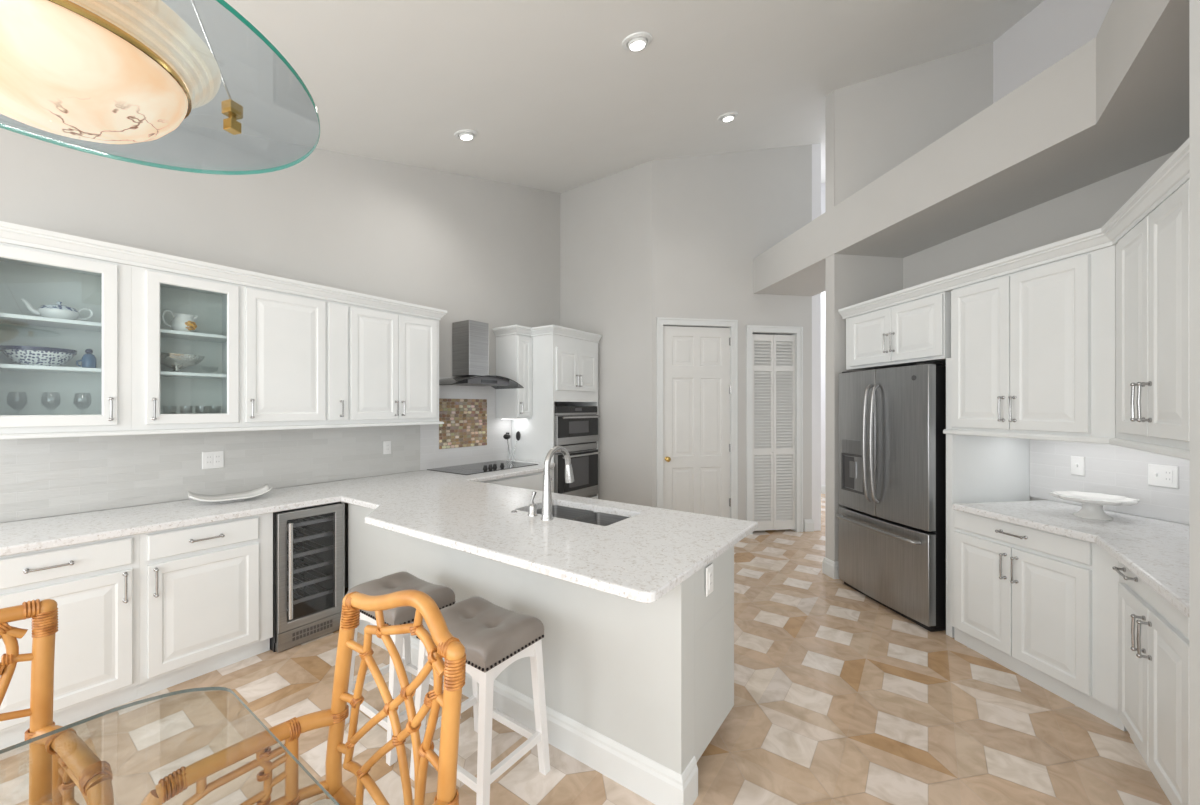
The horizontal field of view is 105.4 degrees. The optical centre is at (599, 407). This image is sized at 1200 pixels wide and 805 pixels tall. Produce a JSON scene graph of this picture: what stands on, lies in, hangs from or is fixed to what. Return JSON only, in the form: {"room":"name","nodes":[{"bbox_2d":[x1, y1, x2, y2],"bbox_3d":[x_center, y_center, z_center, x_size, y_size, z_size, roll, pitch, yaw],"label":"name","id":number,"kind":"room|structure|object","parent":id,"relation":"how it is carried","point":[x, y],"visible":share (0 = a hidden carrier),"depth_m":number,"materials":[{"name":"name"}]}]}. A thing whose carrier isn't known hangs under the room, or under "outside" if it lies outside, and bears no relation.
{"room":"kitchen","nodes":[
{"label":"kitchen","id":0,"kind":"room"},
{"bbox_2d":[0,114,559,587],"bbox_3d":[-2.252,-0.666,3.691,0.120,4.332,5.780,0,0,36],"label":"wall","id":1,"kind":"structure","parent":0,"point":[467,247],"depth_m":3.60,"materials":[{"name":"paint"}]},
{"bbox_2d":[0,242,130,433],"bbox_3d":[-2.872,-0.329,2.385,0.384,0.913,0.560,0,0,36],"label":"upper cabinet","id":2,"kind":"object","parent":1,"relation":"attached to","point":[40,277],"visible":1,"depth_m":2.45,"materials":[{"name":"white paint"}]},
{"bbox_2d":[0,345,76,365],"bbox_3d":[-2.904,-0.256,2.368,0.260,0.094,0.260,0,0,36],"label":"patterned bowl","id":3,"kind":"object","parent":2,"relation":"on","point":[21,355],"visible":0.91,"depth_m":2.30,"materials":[{"name":"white ceramic"}]},
{"bbox_2d":[0,313,100,331],"bbox_3d":[-2.894,-0.444,2.401,0.272,0.018,0.522,0,0,36],"label":"shelf","id":4,"kind":"object","parent":2,"relation":"attached to","point":[6,319],"depth_m":2.40,"materials":[{"name":"white paint"}]},
{"bbox_2d":[0,364,100,373],"bbox_3d":[-2.894,-0.199,2.401,0.272,0.018,0.522,0,0,36],"label":"shelf","id":5,"kind":"object","parent":2,"relation":"attached to","point":[4,368],"depth_m":2.37,"materials":[{"name":"white paint"}]},
{"bbox_2d":[21,298,93,319],"bbox_3d":[-2.868,-0.507,2.420,0.212,0.108,0.148,0,0,-21],"label":"teapot","id":6,"kind":"object","parent":2,"relation":"on","point":[59,311],"visible":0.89,"depth_m":2.38,"materials":[{"name":"white ceramic"}]},
{"bbox_2d":[76,349,96,367],"bbox_3d":[-2.789,-0.264,2.489,0.056,0.110,0.067,0,0,2],"label":"glass jar","id":7,"kind":"object","parent":2,"relation":"on","point":[88,360],"visible":0.89,"depth_m":2.48,"materials":[{"name":"blue"}]},
{"bbox_2d":[131,266,240,429],"bbox_3d":[-2.563,-0.329,2.816,0.384,0.913,0.500,0,0,36],"label":"upper cabinet","id":8,"kind":"object","parent":1,"relation":"attached to","point":[216,304],"visible":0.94,"depth_m":2.87,"materials":[{"name":"white paint"}]},
{"bbox_2d":[161,310,197,331],"bbox_3d":[-2.581,-0.521,2.825,0.160,0.135,0.123,0,0,-20],"label":"pitcher","id":9,"kind":"object","parent":8,"relation":"on","point":[181,322],"visible":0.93,"depth_m":2.79,"materials":[{"name":"white ceramic"}]},
{"bbox_2d":[160,353,204,371],"bbox_3d":[-2.587,-0.262,2.793,0.264,0.108,0.264,0,0,36],"label":"compote","id":10,"kind":"object","parent":8,"relation":"on","point":[175,361],"visible":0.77,"depth_m":2.74,"materials":[{"name":"white"}]},
{"bbox_2d":[160,329,226,342],"bbox_3d":[-2.586,-0.444,2.832,0.272,0.018,0.462,0,0,36],"label":"shelf","id":11,"kind":"object","parent":8,"relation":"attached to","point":[165,335],"depth_m":2.86,"materials":[{"name":"white paint"}]},
{"bbox_2d":[160,371,226,378],"bbox_3d":[-2.586,-0.199,2.832,0.272,0.018,0.462,0,0,36],"label":"shelf","id":12,"kind":"object","parent":8,"relation":"attached to","point":[163,374],"depth_m":2.84,"materials":[{"name":"white paint"}]},
{"bbox_2d":[0,422,419,522],"bbox_3d":[-2.621,0.364,3.063,0.010,0.470,3.130,0,0,36],"label":"backsplash","id":13,"kind":"structure","parent":1,"relation":"attached to","point":[40,477],"depth_m":2.92,"materials":[{"name":"grey tile"}]},
{"bbox_2d":[202,451,223,468],"bbox_3d":[-2.601,0.355,3.074,0.009,0.116,0.116,0,0,36],"label":"outlet plate","id":14,"kind":"object","parent":13,"relation":"attached to","point":[211,459],"visible":1,"depth_m":3.07,"materials":[{"name":"white plastic"}]},
{"bbox_2d":[206,455,211,465],"bbox_3d":[-2.612,0.355,3.053,0.003,0.068,0.032,0,0,36],"label":"receptacle","id":15,"kind":"object","parent":14,"relation":"attached to","point":[208,457],"depth_m":3.05,"materials":[{"name":"grey plastic"}]},
{"bbox_2d":[215,454,220,464],"bbox_3d":[-2.585,0.355,3.091,0.003,0.068,0.032,0,0,36],"label":"receptacle","id":16,"kind":"object","parent":14,"relation":"attached to","point":[217,456],"depth_m":3.09,"materials":[{"name":"grey plastic"}]},
{"bbox_2d":[383,441,390,453],"bbox_3d":[-1.891,0.360,4.066,0.009,0.116,0.070,0,0,36],"label":"outlet plate","id":17,"kind":"object","parent":13,"relation":"attached to","point":[386,444],"visible":1,"depth_m":4.06,"materials":[{"name":"white plastic"}]},
{"bbox_2d":[241,285,325,426],"bbox_3d":[-2.269,-0.329,3.227,0.384,0.913,0.509,0,0,36],"label":"upper cabinet","id":18,"kind":"object","parent":1,"relation":"attached to","point":[283,335],"visible":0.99,"depth_m":3.11,"materials":[{"name":"white paint"}]},
{"bbox_2d":[326,300,347,424],"bbox_3d":[-2.075,-0.329,3.498,0.384,0.913,0.158,0,0,36],"label":"upper cabinet","id":19,"kind":"object","parent":1,"relation":"attached to","point":[336,312],"visible":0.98,"depth_m":3.40,"materials":[{"name":"white paint"}]},
{"bbox_2d":[348,304,438,423],"bbox_3d":[-1.796,-0.329,3.887,0.384,0.913,0.798,0,0,36],"label":"upper cabinet","id":20,"kind":"object","parent":1,"relation":"attached to","point":[393,358],"visible":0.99,"depth_m":3.75,"materials":[{"name":"white paint"}]},
{"bbox_2d":[0,421,443,438],"bbox_3d":[-2.298,0.141,3.203,0.345,0.024,2.557,0,0,36],"label":"rail","id":21,"kind":"object","parent":20,"relation":"attached to","point":[196,430],"visible":0.88,"depth_m":2.71,"materials":[{"name":"white paint"}]},
{"bbox_2d":[0,221,446,319],"bbox_3d":[-2.288,-0.831,3.208,0.375,0.088,2.577,0,0,36],"label":"crown molding","id":22,"kind":"structure","parent":20,"relation":"attached to","point":[11,233],"depth_m":2.70,"materials":[{"name":"white paint"}]},
{"bbox_2d":[439,398,486,448],"bbox_3d":[-1.407,0.165,4.740,0.010,0.500,0.600,0,0,36],"label":"mosaic panel","id":23,"kind":"object","parent":1,"relation":"attached to","point":[465,420],"visible":1,"depth_m":4.72,"materials":[{"name":"tile"}]},
{"bbox_2d":[420,419,510,469],"bbox_3d":[-1.369,0.364,4.811,0.010,0.470,1.165,0,0,36],"label":"backsplash","id":24,"kind":"structure","parent":1,"relation":"attached to","point":[431,456],"depth_m":4.75,"materials":[{"name":"white tile"}]},
{"bbox_2d":[439,377,495,418],"bbox_3d":[-1.438,-0.086,4.715,0.010,0.428,0.930,0,0,36],"label":"backsplash","id":25,"kind":"structure","parent":1,"relation":"attached to","point":[445,391],"depth_m":4.83,"materials":[{"name":"white tile"}]},
{"bbox_2d":[439,320,523,388],"bbox_3d":[-1.222,-0.527,4.577,0.499,0.655,0.900,0,0,36],"label":"range hood","id":26,"kind":"object","parent":1,"relation":"attached to","point":[470,338],"visible":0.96,"depth_m":4.55,"materials":[{"name":"metal"}]},
{"bbox_2d":[496,334,531,418],"bbox_3d":[-0.940,-0.329,5.083,0.384,0.913,0.227,0,0,36],"label":"upper cabinet","id":27,"kind":"object","parent":1,"relation":"attached to","point":[513,352],"visible":0.99,"depth_m":4.99,"materials":[{"name":"white paint"}]},
{"bbox_2d":[69,0,1043,192],"bbox_3d":[0.318,-2.552,3.708,10.200,3.332,12.000,0,0,36],"label":"ceiling","id":28,"kind":"structure","parent":0,"point":[551,93],"depth_m":3.07,"materials":[{"name":"paint"}]},
{"bbox_2d":[0,0,319,174],"bbox_3d":[-0.945,-1.063,0.786,0.791,1.143,0.791,0,0,36],"label":"pendant lamp","id":29,"kind":"object","parent":28,"relation":"hanging from","point":[66,70],"visible":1,"depth_m":0.76,"materials":[{"name":"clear glass"}]},
{"bbox_2d":[454,129,477,139],"bbox_3d":[-1.103,-2.238,3.761,0.189,0.066,0.183,0,0,41],"label":"recessed light","id":30,"kind":"object","parent":28,"relation":"in","point":[465,134],"visible":1,"depth_m":3.73,"materials":[{"name":"white paint"}]},
{"bbox_2d":[622,32,651,50],"bbox_3d":[0.227,-2.237,2.805,0.189,0.066,0.183,0,0,41],"label":"recessed light","id":31,"kind":"object","parent":28,"relation":"in","point":[636,41],"visible":1,"depth_m":2.77,"materials":[{"name":"white paint"}]},
{"bbox_2d":[718,111,738,121],"bbox_3d":[1.185,-2.685,4.231,0.189,0.066,0.183,0,0,41],"label":"recessed light","id":32,"kind":"object","parent":28,"relation":"in","point":[728,116],"visible":1,"depth_m":4.20,"materials":[{"name":"white paint"}]},
{"bbox_2d":[0,494,1171,804],"bbox_3d":[0.178,1.525,3.685,10.000,0.050,12.200,0,0,36],"label":"floor","id":33,"kind":"structure","parent":0,"point":[841,698],"depth_m":2.13,"materials":[{"name":"tile"}]},
{"bbox_2d":[0,599,113,804],"bbox_3d":[-1.448,0.975,0.886,0.470,1.056,0.648,0,0,36],"label":"rattan armchair","id":34,"kind":"object","parent":33,"relation":"on","point":[59,762],"visible":0.98,"depth_m":1.15,"materials":[{"name":"wicker"}]},
{"bbox_2d":[0,534,138,749],"bbox_3d":[-2.742,1.071,2.261,0.708,0.858,0.564,0,0,36],"label":"base cabinet","id":35,"kind":"object","parent":33,"relation":"on","point":[94,585],"visible":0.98,"depth_m":2.15,"materials":[{"name":"white paint"}]},
{"bbox_2d":[0,687,339,804],"bbox_3d":[-0.976,1.131,0.578,1.080,0.743,1.043,0,0,36],"label":"glass dining table","id":36,"kind":"object","parent":33,"relation":"on","point":[323,789],"visible":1,"depth_m":1.11,"materials":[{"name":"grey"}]},
{"bbox_2d":[137,513,272,698],"bbox_3d":[-2.408,1.071,2.728,0.708,0.858,0.582,0,0,36],"label":"base cabinet","id":37,"kind":"object","parent":33,"relation":"on","point":[206,590],"visible":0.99,"depth_m":2.51,"materials":[{"name":"white paint"}]},
{"bbox_2d":[141,590,465,804],"bbox_3d":[-0.622,0.966,0.973,0.648,1.073,0.470,0,0,36],"label":"rattan armchair","id":38,"kind":"object","parent":33,"relation":"on","point":[441,643],"visible":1,"depth_m":1.09,"materials":[{"name":"wicker"}]},
{"bbox_2d":[310,799,334,804],"bbox_3d":[-0.638,1.040,0.950,0.445,0.050,0.325,0,0,36],"label":"seat cushion","id":39,"kind":"object","parent":38,"relation":"on","point":[324,801],"depth_m":1.17,"materials":[{"name":"beige fabric"}]},
{"bbox_2d":[270,502,342,652],"bbox_3d":[-2.067,1.072,3.086,0.647,0.856,0.388,0,0,36],"label":"wine cooler","id":40,"kind":"object","parent":33,"relation":"on","point":[307,541],"visible":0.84,"depth_m":3.01,"materials":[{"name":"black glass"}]},
{"bbox_2d":[287,515,332,528],"bbox_3d":[-2.082,0.753,3.096,0.450,0.024,0.318,0,0,36],"label":"shelf","id":41,"kind":"object","parent":40,"relation":"attached to","point":[323,518],"depth_m":3.02,"materials":[{"name":"metal"}]},
{"bbox_2d":[287,525,332,543],"bbox_3d":[-2.082,0.851,3.096,0.450,0.024,0.318,0,0,36],"label":"shelf","id":42,"kind":"object","parent":40,"relation":"attached to","point":[327,530],"depth_m":3.09,"materials":[{"name":"metal"}]},
{"bbox_2d":[287,540,332,559],"bbox_3d":[-2.082,0.949,3.096,0.450,0.024,0.318,0,0,36],"label":"shelf","id":43,"kind":"object","parent":40,"relation":"attached to","point":[327,544],"depth_m":3.07,"materials":[{"name":"metal"}]},
{"bbox_2d":[287,551,332,575],"bbox_3d":[-2.082,1.047,3.096,0.450,0.024,0.318,0,0,36],"label":"shelf","id":44,"kind":"object","parent":40,"relation":"attached to","point":[327,557],"depth_m":3.08,"materials":[{"name":"metal"}]},
{"bbox_2d":[287,564,332,590],"bbox_3d":[-2.082,1.145,3.096,0.450,0.024,0.318,0,0,36],"label":"shelf","id":45,"kind":"object","parent":40,"relation":"attached to","point":[327,571],"depth_m":3.07,"materials":[{"name":"metal"}]},
{"bbox_2d":[287,577,332,606],"bbox_3d":[-2.082,1.243,3.096,0.450,0.024,0.318,0,0,36],"label":"shelf","id":46,"kind":"object","parent":40,"relation":"attached to","point":[326,585],"depth_m":3.08,"materials":[{"name":"metal"}]},
{"bbox_2d":[341,502,344,597],"bbox_3d":[-2.002,1.071,3.302,0.600,0.858,0.022,0,0,36],"label":"filler panel","id":47,"kind":"object","parent":33,"relation":"on","point":[341,502],"visible":0.07,"depth_m":3.13,"materials":[{"name":"white paint"}]},
{"bbox_2d":[345,571,460,765],"bbox_3d":[-0.953,1.177,2.182,0.443,0.646,0.359,0,0,36],"label":"bar stool","id":48,"kind":"object","parent":33,"relation":"on","point":[443,596],"visible":0.53,"depth_m":2.15,"materials":[{"name":"white paint"}]},
{"bbox_2d":[410,596,549,804],"bbox_3d":[-0.488,1.177,1.869,0.443,0.646,0.359,0,0,36],"label":"bar stool","id":49,"kind":"object","parent":33,"relation":"on","point":[493,637],"visible":0.78,"depth_m":1.80,"materials":[{"name":"white paint"}]},
{"bbox_2d":[483,468,552,492],"bbox_3d":[-1.063,1.069,4.469,0.808,0.861,1.350,0,0,36],"label":"base cabinet","id":50,"kind":"object","parent":33,"relation":"on","point":[534,481],"visible":0.07,"depth_m":4.36,"materials":[{"name":"white paint"}]},
{"bbox_2d":[348,503,733,804],"bbox_3d":[-0.477,1.069,2.717,2.501,0.861,0.816,0,0,36],"label":"base cabinet","id":51,"kind":"object","parent":33,"relation":"on","point":[636,693],"visible":0.43,"depth_m":1.92,"materials":[{"name":"paint"}]},
{"bbox_2d":[0,459,757,602],"bbox_3d":[-0.980,0.619,2.604,3.185,0.038,4.295,0,0,36],"label":"countertop","id":52,"kind":"structure","parent":51,"relation":"on","point":[641,557],"depth_m":2.34,"materials":[{"name":"stone"}]},
{"bbox_2d":[188,484,272,502],"bbox_3d":[-2.358,0.562,2.924,0.410,0.075,0.230,0,0,-44],"label":"serving dish","id":53,"kind":"object","parent":52,"relation":"on","point":[240,496],"visible":1,"depth_m":2.94,"materials":[{"name":"white ceramic"}]},
{"bbox_2d":[427,460,537,474],"bbox_3d":[-1.149,0.580,4.567,0.585,0.040,0.920,0,0,36],"label":"cooktop","id":54,"kind":"object","parent":52,"relation":"in","point":[467,469],"visible":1,"depth_m":4.49,"materials":[{"name":"black glass"}]},
{"bbox_2d":[528,491,537,515],"bbox_3d":[-0.373,0.533,2.536,0.056,0.134,0.056,0,0,36],"label":"soap dispenser","id":55,"kind":"object","parent":52,"relation":"on","point":[532,507],"visible":1,"depth_m":2.52,"materials":[{"name":"silver metal"}]},
{"bbox_2d":[541,446,573,520],"bbox_3d":[-0.230,0.406,2.522,0.068,0.388,0.251,0,0,36],"label":"faucet","id":56,"kind":"object","parent":52,"relation":"on","point":[547,515],"visible":1,"depth_m":2.44,"materials":[{"name":"silver metal"}]},
{"bbox_2d":[537,505,629,525],"bbox_3d":[-0.133,0.740,2.641,0.670,0.200,0.380,0,0,36],"label":"sink","id":57,"kind":"object","parent":52,"relation":"in","point":[586,516],"visible":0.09,"depth_m":2.78,"materials":[{"name":"metal"}]},
{"bbox_2d":[537,505,593,519],"bbox_3d":[-0.272,0.740,2.740,0.327,0.200,0.380,0,0,36],"label":"basin","id":58,"kind":"object","parent":57,"relation":"in","point":[569,513],"depth_m":2.90,"materials":[{"name":"grey metal"}]},
{"bbox_2d":[574,512,629,525],"bbox_3d":[0.007,0.740,2.541,0.327,0.200,0.380,0,0,36],"label":"basin","id":59,"kind":"object","parent":57,"relation":"in","point":[597,518],"depth_m":2.74,"materials":[{"name":"grey metal"}]},
{"bbox_3d":[-0.992,0.525,5.107,0.100,0.150,0.100,0,0,36],"label":"utensil crock","id":60,"kind":"object","parent":52,"relation":"on","visible":0},
{"bbox_2d":[503,434,510,459],"bbox_3d":[-1.012,0.442,5.040,0.080,0.299,0.117,0,0,36],"label":"ladle","id":61,"kind":"object","parent":60,"relation":"in","point":[506,436],"visible":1,"depth_m":5.01,"materials":[{"name":"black metal"}]},
{"bbox_2d":[512,431,520,459],"bbox_3d":[-0.936,0.431,5.129,0.106,0.321,0.039,0,0,-38],"label":"slotted spoon","id":62,"kind":"object","parent":60,"relation":"in","point":[518,435],"visible":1,"depth_m":5.12,"materials":[{"name":"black metal"}]},
{"bbox_2d":[706,563,712,596],"bbox_3d":[0.452,0.710,1.877,0.009,0.116,0.070,0,0,36],"label":"outlet plate","id":63,"kind":"object","parent":51,"relation":"attached to","point":[709,570],"visible":1,"depth_m":1.86,"materials":[{"name":"white plastic"}]},
{"bbox_2d":[709,571,712,589],"bbox_3d":[0.455,0.710,1.876,0.003,0.068,0.032,0,0,36],"label":"receptacle","id":64,"kind":"object","parent":63,"relation":"attached to","point":[710,572],"depth_m":1.88,"materials":[{"name":"white plastic"}]},
{"bbox_2d":[511,334,597,498],"bbox_3d":[-0.500,0.357,5.419,0.698,2.285,0.830,0,0,36],"label":"tall cabinet","id":65,"kind":"object","parent":33,"relation":"on","point":[564,369],"visible":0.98,"depth_m":5.08,"materials":[{"name":"white paint"}]},
{"bbox_2d":[492,325,601,342],"bbox_3d":[-0.502,-0.831,5.111,1.308,0.088,0.501,0,0,-23],"label":"crown molding","id":66,"kind":"structure","parent":65,"relation":"on","point":[512,329],"depth_m":5.01,"materials":[{"name":"white paint"}]},
{"bbox_2d":[554,406,599,496],"bbox_3d":[-0.432,0.525,5.360,0.597,1.070,0.760,0,0,36],"label":"wall oven","id":67,"kind":"object","parent":65,"relation":"in","point":[575,427],"visible":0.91,"depth_m":5.21,"materials":[{"name":"silver metal"}]},
{"bbox_2d":[950,507,1126,730],"bbox_3d":[2.603,1.071,2.572,0.679,0.858,0.846,0,0,-9],"label":"base cabinet","id":68,"kind":"object","parent":33,"relation":"on","point":[1042,606],"visible":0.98,"depth_m":2.42,"materials":[{"name":"white paint"}]},
{"bbox_2d":[1112,562,1188,804],"bbox_3d":[2.385,1.071,1.646,0.638,0.858,1.640,0,0,36],"label":"base cabinet","id":69,"kind":"object","parent":33,"relation":"on","point":[1153,634],"visible":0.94,"depth_m":1.73,"materials":[{"name":"white paint"}]},
{"bbox_2d":[952,500,1188,616],"bbox_3d":[2.318,0.619,2.020,1.162,0.038,2.214,0,0,36],"label":"countertop","id":70,"kind":"structure","parent":69,"relation":"on","point":[1156,551],"depth_m":2.19,"materials":[{"name":"stone"}]},
{"bbox_2d":[1049,491,1139,519],"bbox_3d":[2.693,0.544,2.499,0.343,0.112,0.329,0,0,36],"label":"cake stand","id":71,"kind":"object","parent":70,"relation":"on","point":[1092,503],"visible":1,"depth_m":2.48,"materials":[{"name":"white ceramic"}]},
{"bbox_2d":[560,161,651,506],"bbox_3d":[0.071,-0.682,5.656,1.370,4.364,0.120,0,0,36],"label":"wall","id":72,"kind":"structure","parent":0,"point":[606,222],"depth_m":5.48,"materials":[{"name":"paint"}]},
{"bbox_2d":[652,144,811,530],"bbox_3d":[1.569,-0.862,5.431,2.000,4.724,0.120,0,0,-9],"label":"wall","id":73,"kind":"structure","parent":0,"point":[713,214],"depth_m":5.37,"materials":[{"name":"paint"}]},
{"bbox_2d":[657,317,737,518],"bbox_3d":[1.122,0.240,5.328,0.978,2.520,0.178,0,0,-9],"label":"door","id":74,"kind":"structure","parent":73,"relation":"in","point":[697,366],"depth_m":5.31,"materials":[{"name":"white paint"}]},
{"bbox_2d":[746,325,802,533],"bbox_3d":[2.072,0.268,5.501,0.720,2.465,0.146,0,0,-9],"label":"door","id":75,"kind":"structure","parent":73,"relation":"in","point":[774,392],"depth_m":5.47,"materials":[{"name":"white paint"}]},
{"bbox_2d":[804,519,813,531],"bbox_3d":[2.517,1.427,5.579,0.118,0.145,0.138,0,0,-9],"label":"baseboard","id":76,"kind":"structure","parent":73,"relation":"attached to","point":[808,523],"depth_m":5.51,"materials":[{"name":"white paint"}]},
{"bbox_2d":[778,144,820,530],"bbox_3d":[2.348,-1.175,7.219,0.120,5.350,3.394,0,0,-9],"label":"wall","id":77,"kind":"structure","parent":0,"point":[816,148],"depth_m":5.54,"materials":[{"name":"white paint"}]},
{"bbox_2d":[821,183,824,484],"bbox_3d":[3.473,-1.220,8.287,10.000,5.439,0.120,0,0,36],"label":"wall","id":78,"kind":"structure","parent":0,"point":[822,184],"depth_m":7.93,"materials":[{"name":"white paint"}]},
{"bbox_2d":[821,485,824,493],"bbox_3d":[3.636,1.427,8.085,8.500,0.145,0.018,0,0,36],"label":"baseboard","id":79,"kind":"structure","parent":78,"relation":"attached to","point":[822,486],"depth_m":7.92,"materials":[{"name":"white paint"}]},
{"bbox_2d":[825,90,902,561],"bbox_3d":[2.981,-0.836,4.218,1.900,4.672,0.120,0,0,-9],"label":"wall partition","id":80,"kind":"structure","parent":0,"point":[850,280],"depth_m":4.04,"materials":[{"name":"paint"}]},
{"bbox_2d":[822,557,839,578],"bbox_3d":[2.384,1.427,4.120,0.725,0.145,0.156,0,0,-9],"label":"baseboard","id":81,"kind":"structure","parent":80,"relation":"attached to","point":[830,568],"depth_m":4.03,"materials":[{"name":"white paint"}]},
{"bbox_2d":[835,42,992,205],"bbox_3d":[2.575,-2.317,3.822,1.096,1.123,0.100,0,0,25],"label":"wall","id":82,"kind":"structure","parent":0,"point":[881,122],"depth_m":3.80,"materials":[{"name":"paint"}]},
{"bbox_2d":[753,0,1188,295],"bbox_3d":[2.391,-1.548,2.616,1.970,0.413,5.828,0,0,9],"label":"ledge","id":83,"kind":"object","parent":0,"point":[1117,103],"visible":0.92,"depth_m":2.57,"materials":[{"name":"paint"}]},
{"bbox_2d":[903,151,1187,524],"bbox_3d":[2.951,0.070,3.091,0.100,2.860,2.105,0,0,-9],"label":"wall niche","id":84,"kind":"object","parent":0,"point":[1088,208],"visible":0.22,"depth_m":3.06,"materials":[{"name":"paint"}]},
{"bbox_2d":[846,292,950,369],"bbox_3d":[2.470,-0.542,3.529,0.659,0.440,0.940,0,0,-9],"label":"upper cabinet","id":85,"kind":"object","parent":84,"relation":"attached to","point":[914,332],"visible":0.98,"depth_m":3.34,"materials":[{"name":"white paint"}]},
{"bbox_2d":[951,245,1115,437],"bbox_3d":[2.623,-0.308,2.602,0.658,0.907,0.828,0,0,-9],"label":"upper cabinet","id":86,"kind":"object","parent":84,"relation":"attached to","point":[1033,350],"visible":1,"depth_m":2.45,"materials":[{"name":"white paint"}]},
{"bbox_2d":[838,138,1188,318],"bbox_3d":[2.166,-0.806,2.514,0.617,0.084,2.886,0,0,8],"label":"crown molding","id":87,"kind":"structure","parent":86,"relation":"attached to","point":[1173,174],"depth_m":2.28,"materials":[{"name":"white paint"}]},
{"bbox_2d":[943,429,1188,459],"bbox_3d":[2.164,0.160,2.014,0.414,0.030,1.977,0,0,17],"label":"rail","id":88,"kind":"object","parent":86,"relation":"attached to","point":[1158,449],"visible":1,"depth_m":2.23,"materials":[{"name":"white paint"}]},
{"bbox_2d":[1029,433,1188,524],"bbox_3d":[2.972,0.373,2.561,0.010,0.454,1.030,0,0,-9],"label":"backsplash","id":89,"kind":"structure","parent":84,"relation":"attached to","point":[1110,469],"depth_m":2.64,"materials":[{"name":"white tile"}]},
{"bbox_2d":[1071,456,1084,475],"bbox_3d":[2.918,0.360,2.797,0.016,0.116,0.070,0,0,-9],"label":"switch plate","id":90,"kind":"object","parent":89,"relation":"attached to","point":[1077,463],"visible":1,"depth_m":2.79,"materials":[{"name":"white plastic"}]},
{"bbox_2d":[1148,464,1178,488],"bbox_3d":[2.980,0.365,2.423,0.016,0.116,0.116,0,0,-9],"label":"switch plate","id":91,"kind":"object","parent":89,"relation":"attached to","point":[1158,475],"visible":1,"depth_m":2.42,"materials":[{"name":"white plastic"}]},
{"bbox_2d":[1164,470,1172,483],"bbox_3d":[2.984,0.365,2.400,0.003,0.068,0.032,0,0,-9],"label":"receptacle","id":92,"kind":"object","parent":91,"relation":"attached to","point":[1168,474],"depth_m":2.40,"materials":[{"name":"white plastic"}]},
{"bbox_2d":[993,0,1112,102],"bbox_3d":[2.914,-2.310,2.466,0.100,1.109,2.175,0,0,10],"label":"wall","id":93,"kind":"structure","parent":0,"point":[1053,30],"depth_m":3.07,"materials":[{"name":"white paint"}]},
{"bbox_2d":[1189,0,1199,804],"bbox_3d":[2.577,-0.314,0.369,2.639,3.628,0.160,0,0,36],"label":"wall","id":94,"kind":"structure","parent":0,"point":[1194,5],"depth_m":1.18,"materials":[{"name":"white paint"}]},
{"bbox_3d":[2.458,0.070,1.106,0.100,2.860,2.260,0,0,36],"label":"wall","id":95,"kind":"structure","parent":0,"visible":0},
{"bbox_2d":[1116,180,1188,449],"bbox_3d":[2.397,-0.308,1.668,0.634,0.907,1.670,0,0,36],"label":"upper cabinet","id":96,"kind":"object","parent":95,"relation":"attached to","point":[1152,259],"visible":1,"depth_m":1.73,"materials":[{"name":"white paint"}]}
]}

